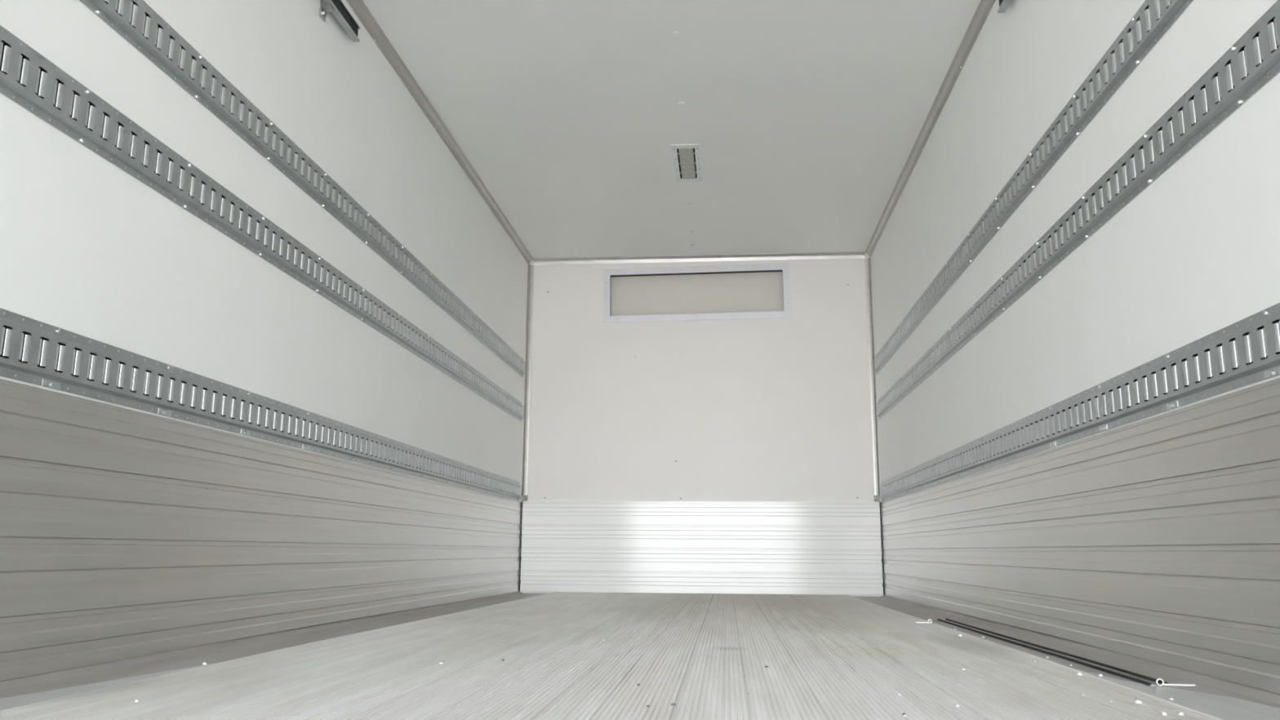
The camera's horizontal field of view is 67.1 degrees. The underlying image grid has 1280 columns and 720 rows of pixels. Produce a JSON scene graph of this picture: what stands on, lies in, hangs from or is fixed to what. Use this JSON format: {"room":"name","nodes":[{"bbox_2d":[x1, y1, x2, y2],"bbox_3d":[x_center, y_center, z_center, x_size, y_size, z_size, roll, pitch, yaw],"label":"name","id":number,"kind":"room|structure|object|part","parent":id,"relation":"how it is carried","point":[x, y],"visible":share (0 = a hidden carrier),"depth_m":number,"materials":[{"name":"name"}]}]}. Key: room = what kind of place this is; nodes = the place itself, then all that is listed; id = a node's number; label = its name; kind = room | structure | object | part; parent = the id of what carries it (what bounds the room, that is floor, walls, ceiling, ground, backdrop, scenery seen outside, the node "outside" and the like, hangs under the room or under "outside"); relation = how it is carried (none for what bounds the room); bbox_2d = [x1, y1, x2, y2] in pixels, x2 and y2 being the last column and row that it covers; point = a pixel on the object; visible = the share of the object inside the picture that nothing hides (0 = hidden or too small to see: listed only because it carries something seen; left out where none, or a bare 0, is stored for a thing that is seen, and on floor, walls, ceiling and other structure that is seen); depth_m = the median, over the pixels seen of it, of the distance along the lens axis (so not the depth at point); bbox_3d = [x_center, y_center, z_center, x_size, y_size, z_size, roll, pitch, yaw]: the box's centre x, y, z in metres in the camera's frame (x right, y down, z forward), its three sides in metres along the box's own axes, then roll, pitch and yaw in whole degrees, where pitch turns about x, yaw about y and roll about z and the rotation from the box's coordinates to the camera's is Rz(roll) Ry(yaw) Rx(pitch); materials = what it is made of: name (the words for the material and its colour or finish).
{"room":"cargo space","nodes":[
{"label":"cargo space","id":0,"kind":"room"},
{"bbox_2d":[0,0,528,502],"bbox_3d":[-1.169,-0.327,2.938,0.090,2.508,7.709,-1,-11,5],"label":"wall","id":1,"kind":"structure","parent":0,"point":[88,249],"depth_m":2.92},
{"bbox_2d":[0,378,521,681],"bbox_3d":[-1.139,0.504,2.721,0.011,0.588,7.612,-1,-11,5],"label":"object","id":2,"kind":"structure","parent":1,"relation":"attached to","point":[125,533],"depth_m":2.48,"materials":[{"name":"metal"}]},
{"bbox_2d":[0,307,521,501],"bbox_3d":[-1.123,0.158,2.801,0.014,0.127,7.417,-1,-11,5],"label":"rail","id":3,"kind":"object","parent":1,"relation":"attached to","point":[51,355],"visible":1,"depth_m":2.48,"materials":[{"name":"metal"}]},
{"bbox_3d":[-1.202,0.050,1.973,0.001,0.013,0.054,-1,-11,5],"label":"washer plate","id":4,"kind":"part","parent":3,"relation":"part of","materials":[{"name":"metal"}]},
{"bbox_3d":[-1.166,0.129,2.370,0.001,0.013,0.054,-1,-11,5],"label":"washer plate","id":5,"kind":"part","parent":3,"relation":"part of","materials":[{"name":"metal"}]},
{"bbox_3d":[-1.130,0.208,2.767,0.001,0.013,0.054,-1,-11,5],"label":"washer plate","id":6,"kind":"part","parent":3,"relation":"part of","materials":[{"name":"metal"}]},
{"bbox_3d":[-1.094,0.286,3.164,0.001,0.013,0.054,-1,-11,5],"label":"washer plate","id":7,"kind":"part","parent":3,"relation":"part of","materials":[{"name":"metal"}]},
{"bbox_2d":[0,25,524,422],"bbox_3d":[-1.120,-0.364,2.904,0.014,0.127,7.417,-1,-11,5],"label":"rail","id":8,"kind":"object","parent":1,"relation":"attached to","point":[34,82],"visible":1,"depth_m":2.49,"materials":[{"name":"metal"}]},
{"bbox_2d":[79,0,524,377],"bbox_3d":[-1.118,-0.661,2.963,0.014,0.127,7.417,-1,-11,5],"label":"rail","id":9,"kind":"object","parent":1,"relation":"attached to","point":[130,19],"visible":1,"depth_m":2.91,"materials":[{"name":"metal"}]},
{"bbox_2d":[319,0,360,42],"bbox_3d":[-1.246,-1.598,1.471,0.041,0.098,4.295,-1,-11,5],"label":"door track","id":10,"kind":"object","parent":1,"relation":"attached to","point":[337,7],"visible":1,"depth_m":3.42,"materials":[{"name":"metal"}]},
{"bbox_2d":[346,0,533,264],"bbox_3d":[-1.103,-1.430,3.105,0.036,0.038,7.618,-1,-11,5],"label":"trim","id":11,"kind":"structure","parent":1,"relation":"attached to","point":[359,8],"depth_m":4.49,"materials":[{"name":"metal"}]},
{"bbox_2d":[519,502,522,591],"bbox_3d":[-0.792,1.242,6.439,0.010,0.587,0.014,-1,-11,5],"label":"trim","id":12,"kind":"structure","parent":1,"relation":"attached to","point":[522,502],"depth_m":6.43,"materials":[{"name":"grey metal"}]},
{"bbox_2d":[0,591,1279,719],"bbox_3d":[0.047,0.831,2.559,2.396,0.144,7.631,-1,-11,5],"label":"floor","id":13,"kind":"structure","parent":0,"point":[827,657],"depth_m":2.03,"materials":[{"name":"wood"}]},
{"bbox_2d":[915,618,932,623],"bbox_3d":[1.047,0.963,3.559,0.060,0.016,0.005,-1,-11,5],"label":"pin","id":14,"kind":"object","parent":13,"relation":"on","point":[928,622],"visible":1,"depth_m":3.56,"materials":[{"name":"metal"}]},
{"bbox_2d":[937,618,1167,685],"bbox_3d":[1.129,0.850,2.920,0.041,0.014,2.005,-1,-11,5],"label":"metal strip","id":15,"kind":"object","parent":13,"relation":"on","point":[1148,681],"visible":1,"depth_m":2.44,"materials":[{"name":"black rubber"},{"name":"steel"}]},
{"bbox_2d":[1155,678,1195,687],"bbox_3d":[1.072,0.645,1.931,0.076,0.016,0.006,-1,-11,5],"label":"pin","id":16,"kind":"object","parent":13,"relation":"on","point":[1191,685],"visible":1,"depth_m":1.93,"materials":[{"name":"metal"}]},
{"bbox_2d":[362,0,980,257],"bbox_3d":[0.061,-1.510,3.022,2.392,0.100,7.629,-1,-11,5],"label":"ceiling","id":17,"kind":"structure","parent":0,"point":[806,117],"depth_m":4.47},
{"bbox_2d":[671,31,678,35],"bbox_3d":[0.138,-1.295,3.837,0.032,0.004,0.032,-1,-11,5],"label":"cap","id":18,"kind":"object","parent":17,"relation":"attached to","point":[673,33],"visible":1,"depth_m":3.83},
{"bbox_2d":[677,102,684,105],"bbox_3d":[0.189,-1.177,4.433,0.032,0.004,0.032,-1,-11,5],"label":"cap","id":19,"kind":"object","parent":17,"relation":"attached to","point":[678,103],"visible":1,"depth_m":4.43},
{"bbox_2d":[671,143,702,182],"bbox_3d":[0.251,-1.056,5.123,0.147,0.041,0.496,-1,-11,5],"label":"ceiling lamp","id":20,"kind":"object","parent":17,"relation":"attached to","point":[686,159],"visible":0.98,"depth_m":5.11,"materials":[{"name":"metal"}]},
{"bbox_2d":[519,253,884,596],"bbox_3d":[0.393,0.408,6.551,2.392,2.488,0.091,-1,-11,5],"label":"wall","id":21,"kind":"structure","parent":0,"point":[752,409],"depth_m":6.54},
{"bbox_2d":[520,264,533,501],"bbox_3d":[-0.772,0.137,6.646,0.040,1.652,0.035,-1,-11,5],"label":"trim","id":22,"kind":"structure","parent":21,"relation":"attached to","point":[531,268],"depth_m":6.65,"materials":[{"name":"metal"}]},
{"bbox_2d":[603,262,791,322],"bbox_3d":[0.390,-0.458,6.704,1.287,0.387,0.064,-1,-11,5],"label":"air vent","id":23,"kind":"object","parent":21,"relation":"in","point":[756,291],"visible":1,"depth_m":6.72,"materials":[{"name":"metal"}]},
{"bbox_3d":[0.393,-0.453,6.732,1.200,0.298,0.006,-1,-11,5],"label":"duct panel","id":24,"kind":"part","parent":23,"relation":"part of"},
{"bbox_2d":[533,251,865,265],"bbox_3d":[0.395,-0.706,6.709,2.298,0.040,0.034,-1,-11,5],"label":"trim","id":25,"kind":"structure","parent":21,"relation":"attached to","point":[844,255],"depth_m":6.71,"materials":[{"name":"metal"}]},
{"bbox_2d":[520,501,883,595],"bbox_3d":[0.384,1.228,6.337,2.358,0.592,0.012,-1,-11,5],"label":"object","id":26,"kind":"structure","parent":21,"relation":"attached to","point":[668,547],"depth_m":6.33,"materials":[{"name":"metal"}]},
{"bbox_2d":[864,257,880,501],"bbox_3d":[1.551,0.110,6.442,0.040,1.652,0.035,-1,-11,5],"label":"trim","id":27,"kind":"structure","parent":21,"relation":"attached to","point":[867,260],"depth_m":6.45,"materials":[{"name":"metal"}]},
{"bbox_2d":[871,0,1279,502],"bbox_3d":[1.284,-0.354,2.723,0.090,2.508,7.709,-1,-11,5],"label":"wall","id":28,"kind":"structure","parent":0,"point":[1194,255],"depth_m":2.81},
{"bbox_2d":[879,502,884,595],"bbox_3d":[1.560,1.215,6.232,0.010,0.587,0.014,-1,-11,5],"label":"trim","id":29,"kind":"structure","parent":28,"relation":"attached to","point":[882,559],"depth_m":6.23,"materials":[{"name":"grey metal"}]},
{"bbox_2d":[864,0,995,257],"bbox_3d":[1.224,-1.456,2.900,0.036,0.038,7.618,-1,-11,5],"label":"trim","id":30,"kind":"structure","parent":28,"relation":"attached to","point":[984,6],"depth_m":4.43,"materials":[{"name":"metal"}]},
{"bbox_2d":[997,0,1011,13],"bbox_3d":[1.074,-1.626,1.260,0.041,0.098,4.280,-1,-11,5],"label":"door track","id":31,"kind":"object","parent":28,"relation":"attached to","point":[1003,4],"visible":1,"depth_m":3.32,"materials":[{"name":"metal"}]},
{"bbox_2d":[874,0,1193,373],"bbox_3d":[1.231,-0.688,2.756,0.014,0.127,7.417,-1,-11,5],"label":"rail","id":32,"kind":"object","parent":28,"relation":"attached to","point":[1160,15],"visible":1,"depth_m":2.86,"materials":[{"name":"metal"}]},
{"bbox_2d":[875,0,1279,419],"bbox_3d":[1.229,-0.391,2.698,0.014,0.127,7.417,-1,-11,5],"label":"rail","id":33,"kind":"object","parent":28,"relation":"attached to","point":[1248,68],"visible":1,"depth_m":2.35,"materials":[{"name":"metal"}]},
{"bbox_2d":[880,302,1279,502],"bbox_3d":[1.226,0.131,2.594,0.014,0.127,7.417,-1,-11,5],"label":"rail","id":34,"kind":"object","parent":28,"relation":"attached to","point":[1250,350],"visible":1,"depth_m":2.34,"materials":[{"name":"metal"}]},
{"bbox_3d":[1.264,0.260,2.956,0.001,0.013,0.054,-1,-11,5],"label":"washer plate","id":35,"kind":"part","parent":34,"relation":"part of","materials":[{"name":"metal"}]},
{"bbox_3d":[1.228,0.181,2.559,0.001,0.013,0.054,-1,-11,5],"label":"washer plate","id":36,"kind":"part","parent":34,"relation":"part of","materials":[{"name":"metal"}]},
{"bbox_3d":[1.192,0.102,2.162,0.001,0.013,0.054,-1,-11,5],"label":"washer plate","id":37,"kind":"part","parent":34,"relation":"part of","materials":[{"name":"metal"}]},
{"bbox_3d":[1.156,0.023,1.765,0.001,0.013,0.054,-1,-11,5],"label":"washer plate","id":38,"kind":"part","parent":34,"relation":"part of","materials":[{"name":"metal"}]},
{"bbox_2d":[880,375,1279,694],"bbox_3d":[1.235,0.477,2.512,0.011,0.588,7.612,-1,-11,5],"label":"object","id":39,"kind":"structure","parent":28,"relation":"attached to","point":[1157,539],"depth_m":2.39,"materials":[{"name":"metal"}]}
]}

